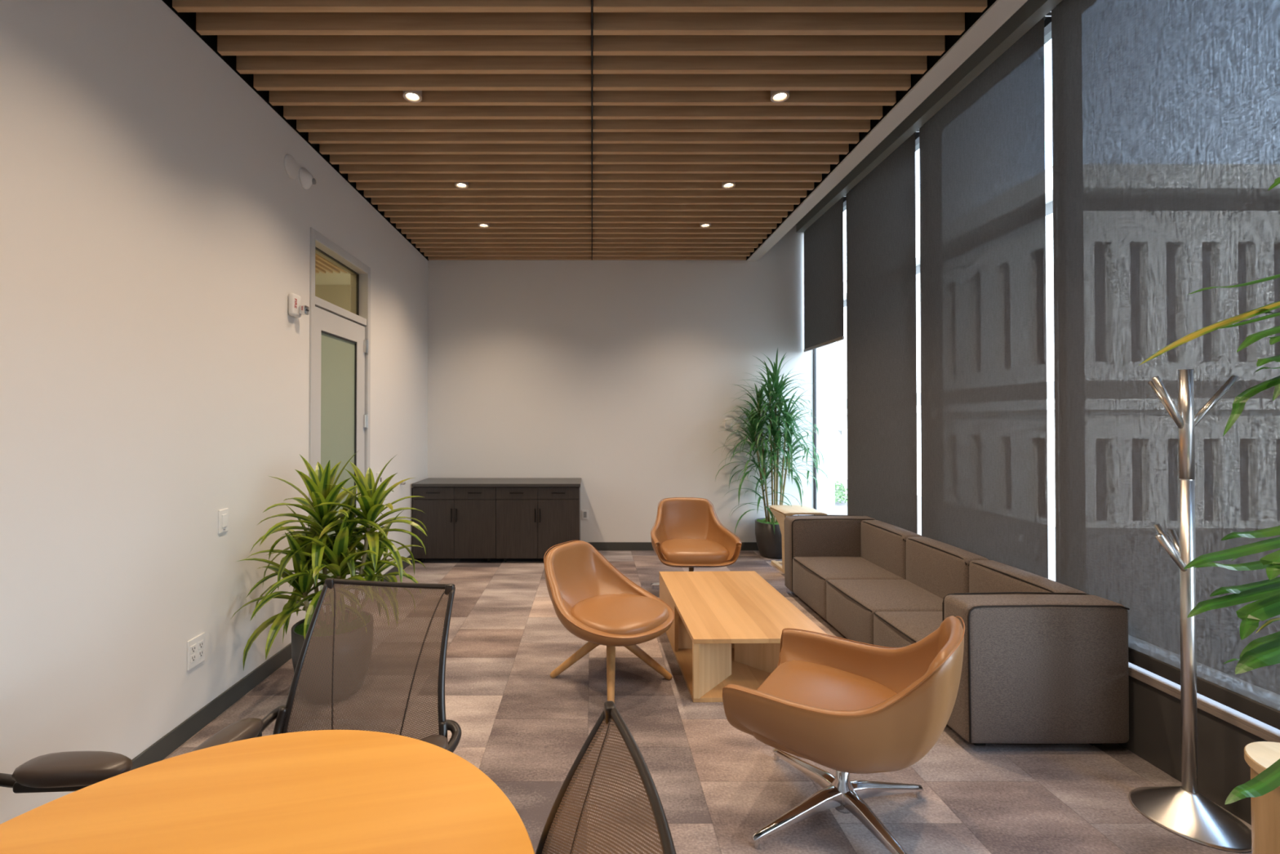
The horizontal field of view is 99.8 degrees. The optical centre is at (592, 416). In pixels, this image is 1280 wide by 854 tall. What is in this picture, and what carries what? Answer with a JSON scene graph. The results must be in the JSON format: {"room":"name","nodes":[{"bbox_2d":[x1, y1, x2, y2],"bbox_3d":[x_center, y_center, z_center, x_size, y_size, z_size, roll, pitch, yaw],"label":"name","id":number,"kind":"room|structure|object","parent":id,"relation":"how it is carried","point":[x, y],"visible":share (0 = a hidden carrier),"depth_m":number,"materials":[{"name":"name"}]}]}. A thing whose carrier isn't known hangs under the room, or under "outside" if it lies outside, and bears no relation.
{"room":"office lounge","nodes":[
{"label":"office lounge","id":0,"kind":"room"},
{"bbox_2d":[0,0,427,824],"bbox_3d":[-2.075,-0.538,1.975,0.150,4.250,9.540,0,-1,0],"label":"wall","id":1,"kind":"structure","parent":0,"point":[155,228],"depth_m":2.42,"materials":[{"name":"white paint"}]},
{"bbox_2d":[130,555,417,770],"bbox_3d":[-1.994,1.537,1.957,0.012,0.100,9.140,0,-1,0],"label":"baseboard","id":2,"kind":"structure","parent":1,"relation":"attached to","point":[173,740],"depth_m":2.82,"materials":[{"name":"rubber"}]},
{"bbox_2d":[162,0,428,260],"bbox_3d":[-1.996,-2.301,1.990,0.008,0.724,9.140,0,-1,0],"label":"trim","id":3,"kind":"structure","parent":1,"relation":"attached to","point":[188,18],"depth_m":3.23,"materials":[{"name":"black"}]},
{"bbox_2d":[308,226,370,612],"bbox_3d":[-2.043,0.135,4.309,0.214,2.945,1.020,0,-1,0],"label":"door","id":4,"kind":"structure","parent":1,"relation":"in","point":[340,338],"depth_m":4.34,"materials":[{"name":"grey paint"}]},
{"bbox_2d":[315,284,350,311],"bbox_3d":[-3.025,-0.184,5.252,1.750,3.600,4.700,0,-1,0],"label":"wall","id":5,"kind":"structure","parent":0,"point":[339,295],"depth_m":7.42,"materials":[{"name":"beige paint"}]},
{"bbox_2d":[172,0,591,12],"bbox_3d":[-0.992,-1.993,2.550,1.973,0.130,0.036,0,-1,0],"label":"ceiling slat","id":6,"kind":"object","parent":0,"point":[180,6],"visible":1,"depth_m":2.53,"materials":[{"name":"brown wood"}]},
{"bbox_2d":[195,12,591,35],"bbox_3d":[-0.992,-1.992,2.701,1.973,0.130,0.036,0,-1,0],"label":"ceiling slat","id":7,"kind":"object","parent":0,"point":[206,23],"visible":0.62,"depth_m":2.68,"materials":[{"name":"brown wood"}]},
{"bbox_2d":[217,35,591,55],"bbox_3d":[-0.992,-1.990,2.853,1.973,0.130,0.036,0,-1,0],"label":"ceiling slat","id":8,"kind":"object","parent":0,"point":[227,45],"visible":0.62,"depth_m":2.83,"materials":[{"name":"brown wood"}]},
{"bbox_2d":[235,55,591,74],"bbox_3d":[-0.992,-1.989,3.005,1.973,0.130,0.036,0,-1,0],"label":"ceiling slat","id":9,"kind":"object","parent":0,"point":[245,64],"visible":0.62,"depth_m":2.99,"materials":[{"name":"brown wood"}]},
{"bbox_2d":[253,74,591,90],"bbox_3d":[-0.992,-1.988,3.157,1.973,0.130,0.036,0,-1,0],"label":"ceiling slat","id":10,"kind":"object","parent":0,"point":[261,82],"visible":0.64,"depth_m":3.14,"materials":[{"name":"brown wood"}]},
{"bbox_2d":[269,90,591,105],"bbox_3d":[-0.992,-1.986,3.309,1.973,0.130,0.036,0,-1,0],"label":"ceiling slat","id":11,"kind":"object","parent":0,"point":[276,97],"visible":0.68,"depth_m":3.29,"materials":[{"name":"brown wood"}]},
{"bbox_2d":[283,105,591,119],"bbox_3d":[-0.992,-1.985,3.461,1.973,0.130,0.036,0,-1,0],"label":"ceiling slat","id":12,"kind":"object","parent":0,"point":[290,112],"visible":0.68,"depth_m":3.44,"materials":[{"name":"brown wood"}]},
{"bbox_2d":[296,119,591,132],"bbox_3d":[-0.992,-1.984,3.613,1.973,0.130,0.036,0,-1,0],"label":"ceiling slat","id":13,"kind":"object","parent":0,"point":[302,125],"visible":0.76,"depth_m":3.60,"materials":[{"name":"brown wood"}]},
{"bbox_2d":[308,132,591,143],"bbox_3d":[-0.992,-1.982,3.765,1.973,0.130,0.036,0,-1,0],"label":"ceiling slat","id":14,"kind":"object","parent":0,"point":[313,137],"visible":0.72,"depth_m":3.75,"materials":[{"name":"brown wood"}]},
{"bbox_2d":[319,143,591,154],"bbox_3d":[-0.992,-1.981,3.917,1.973,0.130,0.036,0,-1,0],"label":"ceiling slat","id":15,"kind":"object","parent":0,"point":[324,148],"visible":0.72,"depth_m":3.90,"materials":[{"name":"brown wood"}]},
{"bbox_2d":[329,154,591,164],"bbox_3d":[-0.992,-1.980,4.068,1.973,0.130,0.036,0,-1,0],"label":"ceiling slat","id":16,"kind":"object","parent":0,"point":[334,158],"visible":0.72,"depth_m":4.05,"materials":[{"name":"brown wood"}]},
{"bbox_2d":[338,155,591,173],"bbox_3d":[-0.992,-1.978,4.220,1.973,0.130,0.036,0,-1,0],"label":"ceiling slat","id":17,"kind":"object","parent":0,"point":[343,168],"visible":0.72,"depth_m":4.20,"materials":[{"name":"brown wood"}]},
{"bbox_2d":[347,173,591,182],"bbox_3d":[-0.992,-1.977,4.372,1.973,0.130,0.036,0,-1,0],"label":"ceiling slat","id":18,"kind":"object","parent":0,"point":[351,177],"visible":0.5,"depth_m":4.35,"materials":[{"name":"brown wood"}]},
{"bbox_2d":[355,182,591,190],"bbox_3d":[-0.992,-1.976,4.524,1.973,0.130,0.036,0,-1,0],"label":"ceiling slat","id":19,"kind":"object","parent":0,"point":[359,185],"visible":0.48,"depth_m":4.51,"materials":[{"name":"brown wood"}]},
{"bbox_2d":[364,190,591,197],"bbox_3d":[-0.992,-1.974,4.676,1.973,0.130,0.036,0,-1,0],"label":"ceiling slat","id":20,"kind":"object","parent":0,"point":[367,193],"visible":0.44,"depth_m":4.66,"materials":[{"name":"brown wood"}]},
{"bbox_2d":[371,197,591,204],"bbox_3d":[-0.992,-1.973,4.828,1.973,0.130,0.036,0,-1,0],"label":"ceiling slat","id":21,"kind":"object","parent":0,"point":[375,201],"visible":0.42,"depth_m":4.81,"materials":[{"name":"brown wood"}]},
{"bbox_2d":[377,204,591,211],"bbox_3d":[-0.992,-1.972,4.980,1.973,0.130,0.036,0,-1,0],"label":"ceiling slat","id":22,"kind":"object","parent":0,"point":[380,207],"visible":0.44,"depth_m":4.96,"materials":[{"name":"brown wood"}]},
{"bbox_2d":[384,210,591,217],"bbox_3d":[-0.992,-1.970,5.132,1.973,0.130,0.036,0,-1,0],"label":"ceiling slat","id":23,"kind":"object","parent":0,"point":[387,214],"visible":0.42,"depth_m":5.11,"materials":[{"name":"brown wood"}]},
{"bbox_2d":[390,217,591,222],"bbox_3d":[-0.992,-1.969,5.284,1.973,0.130,0.036,0,-1,0],"label":"ceiling slat","id":24,"kind":"object","parent":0,"point":[393,220],"visible":0.42,"depth_m":5.26,"materials":[{"name":"brown wood"}]},
{"bbox_2d":[395,222,591,228],"bbox_3d":[-0.992,-1.968,5.436,1.973,0.130,0.036,0,-1,0],"label":"ceiling slat","id":25,"kind":"object","parent":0,"point":[398,225],"visible":0.42,"depth_m":5.42,"materials":[{"name":"brown wood"}]},
{"bbox_2d":[400,228,591,234],"bbox_3d":[-0.992,-1.966,5.587,1.973,0.130,0.036,0,-1,0],"label":"ceiling slat","id":26,"kind":"object","parent":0,"point":[404,231],"visible":0.42,"depth_m":5.57,"materials":[{"name":"brown wood"}]},
{"bbox_2d":[406,233,591,239],"bbox_3d":[-0.992,-1.965,5.739,1.973,0.130,0.036,0,-1,0],"label":"ceiling slat","id":27,"kind":"object","parent":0,"point":[408,236],"visible":0.42,"depth_m":5.72,"materials":[{"name":"brown wood"}]},
{"bbox_2d":[411,239,591,243],"bbox_3d":[-0.992,-1.964,5.891,1.973,0.130,0.036,0,-1,0],"label":"ceiling slat","id":28,"kind":"object","parent":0,"point":[413,241],"visible":0.42,"depth_m":5.87,"materials":[{"name":"brown wood"}]},
{"bbox_2d":[415,243,591,248],"bbox_3d":[-0.992,-1.962,6.043,1.973,0.130,0.036,0,-1,0],"label":"ceiling slat","id":29,"kind":"object","parent":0,"point":[417,245],"visible":0.42,"depth_m":6.03,"materials":[{"name":"brown wood"}]},
{"bbox_2d":[419,248,591,252],"bbox_3d":[-0.992,-1.961,6.195,1.973,0.130,0.036,0,-1,0],"label":"ceiling slat","id":30,"kind":"object","parent":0,"point":[421,250],"visible":0.42,"depth_m":6.18,"materials":[{"name":"brown wood"}]},
{"bbox_2d":[424,252,591,256],"bbox_3d":[-0.992,-1.960,6.347,1.973,0.130,0.036,0,-1,0],"label":"ceiling slat","id":31,"kind":"object","parent":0,"point":[426,254],"visible":0.42,"depth_m":6.33,"materials":[{"name":"brown wood"}]},
{"bbox_2d":[427,256,591,260],"bbox_3d":[-0.992,-1.958,6.499,1.973,0.130,0.036,0,-1,0],"label":"ceiling slat","id":32,"kind":"object","parent":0,"point":[429,258],"visible":0.42,"depth_m":6.48,"materials":[{"name":"brown wood"}]},
{"bbox_2d":[427,223,835,542],"bbox_3d":[0.375,-0.497,6.620,5.150,4.250,0.150,0,-1,0],"label":"wall","id":33,"kind":"structure","parent":0,"point":[620,377],"depth_m":6.54,"materials":[{"name":"white paint"}]},
{"bbox_2d":[587,542,758,550],"bbox_3d":[0.286,1.577,6.521,4.548,0.100,0.012,0,-1,0],"label":"baseboard","id":34,"kind":"structure","parent":33,"relation":"attached to","point":[597,545],"depth_m":6.51,"materials":[{"name":"rubber"}]},
{"bbox_2d":[746,0,996,260],"bbox_3d":[1.882,-2.304,1.990,0.008,0.718,9.140,0,-1,0],"label":"trim","id":35,"kind":"structure","parent":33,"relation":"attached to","point":[971,18],"depth_m":3.23,"materials":[{"name":"black"}]},
{"bbox_2d":[746,0,1027,261],"bbox_3d":[1.953,-2.298,1.990,0.134,0.730,9.140,0,-1,0],"label":"trim","id":36,"kind":"structure","parent":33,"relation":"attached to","point":[1001,11],"depth_m":3.28,"materials":[{"name":"white paint"}]},
{"bbox_2d":[592,256,746,260],"bbox_3d":[0.933,-1.958,6.499,1.857,0.130,0.036,0,-1,0],"label":"ceiling slat","id":37,"kind":"object","parent":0,"point":[594,258],"visible":0.42,"depth_m":6.48,"materials":[{"name":"brown wood"}]},
{"bbox_2d":[592,252,750,256],"bbox_3d":[0.933,-1.960,6.347,1.857,0.130,0.036,0,-1,0],"label":"ceiling slat","id":38,"kind":"object","parent":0,"point":[594,254],"visible":0.42,"depth_m":6.33,"materials":[{"name":"brown wood"}]},
{"bbox_2d":[592,248,754,252],"bbox_3d":[0.933,-1.961,6.195,1.857,0.130,0.036,0,-1,0],"label":"ceiling slat","id":39,"kind":"object","parent":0,"point":[594,250],"visible":0.42,"depth_m":6.18,"materials":[{"name":"brown wood"}]},
{"bbox_2d":[592,243,758,248],"bbox_3d":[0.933,-1.962,6.043,1.857,0.130,0.036,0,-1,0],"label":"ceiling slat","id":40,"kind":"object","parent":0,"point":[594,245],"visible":0.42,"depth_m":6.03,"materials":[{"name":"brown wood"}]},
{"bbox_2d":[592,239,762,243],"bbox_3d":[0.933,-1.964,5.891,1.857,0.130,0.036,0,-1,0],"label":"ceiling slat","id":41,"kind":"object","parent":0,"point":[594,241],"visible":0.42,"depth_m":5.87,"materials":[{"name":"brown wood"}]},
{"bbox_2d":[592,234,767,239],"bbox_3d":[0.933,-1.965,5.739,1.857,0.130,0.036,0,-1,0],"label":"ceiling slat","id":42,"kind":"object","parent":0,"point":[594,236],"visible":0.42,"depth_m":5.72,"materials":[{"name":"brown wood"}]},
{"bbox_2d":[592,228,771,234],"bbox_3d":[0.933,-1.966,5.587,1.857,0.130,0.036,0,-1,0],"label":"ceiling slat","id":43,"kind":"object","parent":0,"point":[595,231],"visible":0.42,"depth_m":5.57,"materials":[{"name":"brown wood"}]},
{"bbox_2d":[592,222,777,228],"bbox_3d":[0.933,-1.968,5.436,1.857,0.130,0.036,0,-1,0],"label":"ceiling slat","id":44,"kind":"object","parent":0,"point":[595,225],"visible":0.42,"depth_m":5.42,"materials":[{"name":"brown wood"}]},
{"bbox_2d":[592,217,782,222],"bbox_3d":[0.933,-1.969,5.284,1.857,0.130,0.036,0,-1,0],"label":"ceiling slat","id":45,"kind":"object","parent":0,"point":[595,220],"visible":0.42,"depth_m":5.26,"materials":[{"name":"brown wood"}]},
{"bbox_2d":[592,211,787,217],"bbox_3d":[0.933,-1.970,5.132,1.857,0.130,0.036,0,-1,0],"label":"ceiling slat","id":46,"kind":"object","parent":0,"point":[595,214],"visible":0.42,"depth_m":5.11,"materials":[{"name":"brown wood"}]},
{"bbox_2d":[592,204,793,211],"bbox_3d":[0.933,-1.972,4.980,1.857,0.130,0.036,0,-1,0],"label":"ceiling slat","id":47,"kind":"object","parent":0,"point":[595,207],"visible":0.42,"depth_m":4.96,"materials":[{"name":"brown wood"}]},
{"bbox_2d":[592,197,799,204],"bbox_3d":[0.933,-1.973,4.828,1.857,0.130,0.036,0,-1,0],"label":"ceiling slat","id":48,"kind":"object","parent":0,"point":[596,201],"visible":0.42,"depth_m":4.81,"materials":[{"name":"brown wood"}]},
{"bbox_2d":[592,190,806,197],"bbox_3d":[0.933,-1.974,4.676,1.857,0.130,0.036,0,-1,0],"label":"ceiling slat","id":49,"kind":"object","parent":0,"point":[596,193],"visible":0.44,"depth_m":4.66,"materials":[{"name":"brown wood"}]},
{"bbox_2d":[592,182,813,190],"bbox_3d":[0.933,-1.976,4.524,1.857,0.130,0.036,0,-1,0],"label":"ceiling slat","id":50,"kind":"object","parent":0,"point":[596,185],"visible":0.48,"depth_m":4.51,"materials":[{"name":"brown wood"}]},
{"bbox_2d":[592,173,822,182],"bbox_3d":[0.933,-1.977,4.372,1.857,0.130,0.036,0,-1,0],"label":"ceiling slat","id":51,"kind":"object","parent":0,"point":[596,177],"visible":0.48,"depth_m":4.35,"materials":[{"name":"brown wood"}]},
{"bbox_2d":[163,550,1252,853],"bbox_3d":[0.350,1.647,1.956,5.100,0.120,9.540,0,-1,0],"label":"floor","id":52,"kind":"structure","parent":0,"point":[525,728],"depth_m":2.52,"materials":[{"name":"carpet"}]},
{"bbox_2d":[0,751,133,793],"bbox_3d":[-1.504,1.079,1.160,0.653,1.002,0.712,0,-1,-3],"label":"chair","id":53,"kind":"object","parent":52,"relation":"on","point":[70,771],"visible":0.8,"depth_m":1.44,"materials":[{"name":"brown metal"}]},
{"bbox_2d":[0,729,534,853],"bbox_3d":[-0.680,1.207,0.846,1.200,0.740,1.200,0,-1,-12],"label":"round table","id":54,"kind":"object","parent":52,"relation":"on","point":[320,791],"visible":1,"depth_m":1.15,"materials":[{"name":"brown wood"}]},
{"bbox_2d":[191,577,461,752],"bbox_3d":[-0.764,1.083,1.614,0.712,1.002,0.653,0,-1,9],"label":"chair","id":55,"kind":"object","parent":52,"relation":"on","point":[250,727],"visible":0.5,"depth_m":1.81,"materials":[{"name":"brown"}]},
{"bbox_2d":[231,451,426,703],"bbox_3d":[-1.473,0.896,3.115,1.016,1.402,0.942,0,-1,0],"label":"dracaena","id":56,"kind":"object","parent":52,"relation":"on","point":[313,550],"visible":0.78,"depth_m":3.02,"materials":[{"name":"plant"}]},
{"bbox_2d":[291,609,373,703],"bbox_3d":[-1.500,1.397,3.118,0.430,0.400,0.430,0,0,0],"label":"pot","id":57,"kind":"object","parent":52,"relation":"on","point":[297,629],"depth_m":2.97,"materials":[{"name":"ceramic"}]},
{"bbox_2d":[412,486,496,561],"bbox_3d":[-1.519,1.201,6.192,0.918,0.844,0.596,0,-1,0],"label":"storage cabinet","id":58,"kind":"object","parent":52,"relation":"on","point":[460,522],"visible":0.92,"depth_m":5.92,"materials":[{"name":"laminate"}]},
{"bbox_2d":[411,477,581,486],"bbox_3d":[-1.056,0.761,6.211,1.856,0.033,0.615,0,-1,0],"label":"countertop","id":59,"kind":"structure","parent":58,"relation":"on","point":[430,482],"depth_m":6.08,"materials":[{"name":"laminate"}]},
{"bbox_2d":[496,486,580,561],"bbox_3d":[-0.599,1.201,6.192,0.918,0.844,0.596,0,-1,0],"label":"storage cabinet","id":60,"kind":"object","parent":52,"relation":"on","point":[531,521],"visible":0.91,"depth_m":5.92,"materials":[{"name":"laminate"}]},
{"bbox_2d":[535,700,676,853],"bbox_3d":[-0.220,1.076,0.808,0.653,1.002,0.712,0,-1,-8],"label":"chair","id":61,"kind":"object","parent":52,"relation":"on","point":[610,717],"visible":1,"depth_m":0.98,"materials":[{"name":"fabric"}]},
{"bbox_2d":[543,540,674,702],"bbox_3d":[0.114,1.215,3.291,0.758,0.780,0.751,0,-1,38],"label":"lounge chair","id":62,"kind":"object","parent":52,"relation":"on","point":[591,598],"visible":1,"depth_m":3.27,"materials":[{"name":"brown leather"}]},
{"bbox_2d":[571,593,668,635],"bbox_3d":[0.158,1.202,3.256,0.568,0.103,0.617,0,-1,38],"label":"seat cushion","id":63,"kind":"object","parent":62,"relation":"on","point":[606,614],"depth_m":3.16,"materials":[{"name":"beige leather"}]},
{"bbox_2d":[650,497,742,589],"bbox_3d":[0.884,1.195,4.814,0.739,0.833,0.748,0,-1,1],"label":"lounge chair","id":64,"kind":"object","parent":52,"relation":"on","point":[686,531],"visible":0.95,"depth_m":4.92,"materials":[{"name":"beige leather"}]},
{"bbox_2d":[659,538,728,564],"bbox_3d":[0.883,1.195,4.757,0.592,0.143,0.565,0,0,1],"label":"seat cushion","id":65,"kind":"object","parent":64,"relation":"on","point":[672,551],"depth_m":4.53,"materials":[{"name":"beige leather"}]},
{"bbox_2d":[659,571,827,702],"bbox_3d":[0.943,1.424,3.667,0.779,0.357,1.345,0,-1,-1],"label":"coffee table","id":66,"kind":"object","parent":52,"relation":"on","point":[726,628],"visible":0.66,"depth_m":3.35,"materials":[{"name":"brown wood"}]},
{"bbox_2d":[666,631,770,702],"bbox_3d":[0.941,1.589,3.671,0.775,0.026,1.333,0,0,-1],"label":"table leg","id":67,"kind":"object","parent":66,"relation":"attached to","point":[744,673],"depth_m":3.26,"materials":[{"name":"brown wood"}]},
{"bbox_2d":[714,348,827,559],"bbox_3d":[1.978,0.422,6.114,1.169,2.403,0.822,0,-1,0],"label":"dracaena","id":68,"kind":"object","parent":52,"relation":"on","point":[768,535],"visible":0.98,"depth_m":6.17,"materials":[{"name":"plant"}]},
{"bbox_2d":[768,505,827,573],"bbox_3d":[2.184,1.300,5.699,0.466,0.640,0.500,0,-1,0],"label":"side table","id":69,"kind":"object","parent":52,"relation":"on","point":[780,512],"visible":0.51,"depth_m":5.61,"materials":[{"name":"brown wood"}]},
{"bbox_2d":[722,615,964,853],"bbox_3d":[1.004,1.172,2.102,0.749,0.833,0.740,0,-1,37],"label":"lounge chair","id":70,"kind":"object","parent":52,"relation":"on","point":[846,707],"visible":1,"depth_m":1.99,"materials":[{"name":"brown leather"}]},
{"bbox_2d":[752,660,897,772],"bbox_3d":[0.959,1.172,2.135,0.565,0.143,0.592,0,-1,37],"label":"seat cushion","id":71,"kind":"object","parent":70,"relation":"on","point":[824,684],"depth_m":2.16,"materials":[{"name":"brown leather"}]},
{"bbox_2d":[784,515,1129,745],"bbox_3d":[2.154,1.249,3.737,0.795,0.708,2.440,0,-1,0],"label":"sofa","id":72,"kind":"object","parent":52,"relation":"on","point":[1045,660],"visible":0.89,"depth_m":2.57,"materials":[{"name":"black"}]},
{"bbox_2d":[792,556,904,620],"bbox_3d":[2.083,1.396,4.417,0.651,0.357,0.686,0,0,0],"label":"seat cushion","id":73,"kind":"object","parent":72,"relation":"on","point":[811,575],"depth_m":4.32,"materials":[{"name":"fabric"}]},
{"bbox_2d":[826,579,943,645],"bbox_3d":[2.083,1.390,3.736,0.651,0.357,0.686,0,0,0],"label":"seat cushion","id":74,"kind":"object","parent":72,"relation":"on","point":[851,605],"depth_m":3.67,"materials":[{"name":"fabric"}]},
{"bbox_2d":[860,520,921,579],"bbox_3d":[2.452,1.210,4.419,0.200,0.618,0.684,0,0,0],"label":"cushion","id":75,"kind":"object","parent":72,"relation":"on","point":[882,544],"depth_m":4.34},
{"bbox_2d":[873,611,942,648],"bbox_3d":[2.083,1.384,3.054,0.651,0.357,0.686,0,0,0],"label":"seat cushion","id":76,"kind":"object","parent":72,"relation":"on","point":[891,628],"depth_m":3.19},
{"bbox_2d":[906,536,988,598],"bbox_3d":[2.452,1.204,3.737,0.200,0.618,0.684,0,0,0],"label":"cushion","id":77,"kind":"object","parent":72,"relation":"on","point":[940,569],"depth_m":3.68,"materials":[{"name":"fabric"}]},
{"bbox_2d":[968,560,1085,594],"bbox_3d":[2.452,1.198,3.055,0.200,0.618,0.684,0,0,0],"label":"cushion","id":78,"kind":"object","parent":72,"relation":"on","point":[984,575],"depth_m":3.09,"materials":[{"name":"fabric"}]},
{"bbox_2d":[1128,368,1251,852],"bbox_3d":[2.365,0.701,2.134,0.344,1.775,0.344,0,-1,-45],"label":"coat stand","id":79,"kind":"object","parent":52,"relation":"on","point":[1182,811],"visible":0.98,"depth_m":2.12,"materials":[{"name":"silver metal"}]},
{"bbox_2d":[1139,177,1279,804],"bbox_3d":[1.932,0.495,1.387,1.112,2.174,0.627,0,-1,17],"label":"potted palm","id":80,"kind":"object","parent":52,"relation":"on","point":[1262,651],"visible":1,"depth_m":1.27,"materials":[{"name":"plant"}]},
{"bbox_2d":[1244,741,1279,853],"bbox_3d":[2.325,1.355,1.688,0.350,0.460,0.350,0,-1,0],"label":"drum side table","id":81,"kind":"object","parent":52,"relation":"on","point":[1260,755],"visible":0.81,"depth_m":1.75,"materials":[{"name":"brown wood"}]},
{"bbox_2d":[592,164,830,173],"bbox_3d":[0.933,-1.978,4.220,1.857,0.130,0.036,0,-1,0],"label":"ceiling slat","id":82,"kind":"object","parent":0,"point":[597,168],"visible":0.52,"depth_m":4.20,"materials":[{"name":"brown wood"}]},
{"bbox_2d":[592,154,839,164],"bbox_3d":[0.933,-1.980,4.068,1.857,0.130,0.036,0,-1,0],"label":"ceiling slat","id":83,"kind":"object","parent":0,"point":[597,158],"visible":0.52,"depth_m":4.05,"materials":[{"name":"brown wood"}]},
{"bbox_2d":[592,143,848,154],"bbox_3d":[0.933,-1.981,3.917,1.857,0.130,0.036,0,-1,0],"label":"ceiling slat","id":84,"kind":"object","parent":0,"point":[597,148],"visible":0.52,"depth_m":3.90,"materials":[{"name":"brown wood"}]},
{"bbox_2d":[592,132,858,143],"bbox_3d":[0.933,-1.982,3.765,1.857,0.130,0.036,0,-1,0],"label":"ceiling slat","id":85,"kind":"object","parent":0,"point":[597,137],"visible":0.52,"depth_m":3.75,"materials":[{"name":"brown wood"}]},
{"bbox_2d":[592,119,870,132],"bbox_3d":[0.933,-1.984,3.613,1.857,0.130,0.036,0,-1,0],"label":"ceiling slat","id":86,"kind":"object","parent":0,"point":[598,125],"visible":0.58,"depth_m":3.60,"materials":[{"name":"brown wood"}]},
{"bbox_2d":[592,105,882,119],"bbox_3d":[0.933,-1.985,3.461,1.857,0.130,0.036,0,-1,0],"label":"ceiling slat","id":87,"kind":"object","parent":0,"point":[599,112],"visible":0.58,"depth_m":3.44,"materials":[{"name":"brown wood"}]},
{"bbox_2d":[592,90,896,105],"bbox_3d":[0.933,-1.986,3.309,1.857,0.130,0.036,0,-1,0],"label":"ceiling slat","id":88,"kind":"object","parent":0,"point":[599,97],"visible":0.58,"depth_m":3.29,"materials":[{"name":"brown wood"}]},
{"bbox_2d":[592,73,911,90],"bbox_3d":[0.933,-1.988,3.157,1.857,0.130,0.036,0,-1,0],"label":"ceiling slat","id":89,"kind":"object","parent":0,"point":[600,82],"visible":0.58,"depth_m":3.14,"materials":[{"name":"brown wood"}]},
{"bbox_2d":[592,55,927,74],"bbox_3d":[0.933,-1.989,3.005,1.857,0.130,0.036,0,-1,0],"label":"ceiling slat","id":90,"kind":"object","parent":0,"point":[602,64],"visible":0.58,"depth_m":2.99,"materials":[{"name":"brown wood"}]},
{"bbox_2d":[755,517,782,559],"bbox_3d":[2.120,1.422,6.258,0.430,0.405,0.430,0,0,0],"label":"pot","id":91,"kind":"object","parent":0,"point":[769,544],"depth_m":6.11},
{"bbox_2d":[592,35,945,55],"bbox_3d":[0.933,-1.990,2.853,1.857,0.130,0.036,0,-1,0],"label":"ceiling slat","id":92,"kind":"object","parent":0,"point":[602,45],"visible":0.58,"depth_m":2.83,"materials":[{"name":"brown wood"}]},
{"bbox_2d":[592,8,964,35],"bbox_3d":[0.933,-1.992,2.701,1.857,0.130,0.036,0,-1,0],"label":"ceiling slat","id":93,"kind":"object","parent":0,"point":[603,23],"visible":0.72,"depth_m":2.68,"materials":[{"name":"brown wood"}]},
{"bbox_2d":[593,0,986,12],"bbox_3d":[0.933,-1.993,2.550,1.857,0.130,0.036,0,-1,0],"label":"ceiling slat","id":94,"kind":"object","parent":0,"point":[599,6],"visible":1,"depth_m":2.53,"materials":[{"name":"brown wood"}]},
{"bbox_2d":[1117,675,1266,825],"bbox_3d":[2.710,1.395,1.958,0.300,0.385,9.140,0,-1,0],"label":"wall","id":95,"kind":"structure","parent":0,"point":[1154,714],"depth_m":2.27,"materials":[{"name":"paint"}]},
{"bbox_2d":[813,196,846,515],"bbox_3d":[2.710,-0.553,5.995,0.100,3.550,1.100,0,-1,0],"label":"window","id":96,"kind":"structure","parent":95,"relation":"in","point":[845,197],"depth_m":6.52,"materials":[{"name":"clear glass"}]},
{"bbox_2d":[804,194,846,351],"bbox_3d":[2.605,-1.565,6.018,0.080,1.565,1.043,0,-1,0],"label":"roller blind","id":97,"kind":"object","parent":96,"relation":"attached to","point":[824,239],"visible":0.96,"depth_m":5.96,"materials":[{"name":"fabric"}]},
{"bbox_2d":[1128,662,1279,742],"bbox_3d":[2.624,1.206,1.960,0.152,0.038,9.140,0,-1,0],"label":"trim","id":98,"kind":"structure","parent":95,"relation":"on","point":[1264,731],"depth_m":2.21,"materials":[{"name":"metal"}]},
{"bbox_3d":[0.375,-0.578,-2.670,5.150,4.250,0.150,0,-1,0],"label":"wall","id":99,"kind":"structure","parent":0,"visible":0},
{"bbox_2d":[845,128,919,533],"bbox_3d":[2.605,-0.580,4.850,0.080,3.555,1.186,0,-1,0],"label":"roller blind","id":100,"kind":"object","parent":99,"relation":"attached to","point":[882,335],"visible":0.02,"depth_m":4.72,"materials":[{"name":"grey"}]},
{"bbox_2d":[796,0,1062,232],"bbox_3d":[2.570,-2.397,1.974,0.180,0.248,9.106,0,-1,0],"label":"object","id":101,"kind":"structure","parent":99,"relation":"attached to","point":[1032,11],"depth_m":3.81,"materials":[{"name":"grey"}]},
{"bbox_2d":[919,12,1051,578],"bbox_3d":[2.605,-0.591,3.630,0.080,3.555,1.188,0,-1,0],"label":"roller blind","id":102,"kind":"object","parent":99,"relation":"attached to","point":[983,293],"visible":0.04,"depth_m":3.49,"materials":[{"name":"grey"}]},
{"bbox_2d":[1049,0,1279,729],"bbox_3d":[2.605,-0.601,2.416,0.080,3.555,1.186,0,-1,0],"label":"roller blind","id":103,"kind":"object","parent":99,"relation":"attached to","point":[1166,113],"visible":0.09,"depth_m":2.43,"materials":[{"name":"grey"}]},
{"label":"outside","id":104,"kind":"structure","parent":0,"visible":0},
{"bbox_2d":[835,476,1055,581],"bbox_3d":[46.475,5.025,34.957,87.050,0.300,150.000,0,-1,0],"label":"ground","id":105,"kind":"structure","parent":104,"point":[841,508],"depth_m":23.01,"materials":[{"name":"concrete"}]},
{"bbox_2d":[834,165,1055,526],"bbox_3d":[32.625,-2.700,40.650,26.750,15.250,36.750,0,-1,0],"label":"office building","id":106,"kind":"structure","parent":105,"relation":"on","point":[840,347],"depth_m":32.82,"materials":[{"name":"stone"}]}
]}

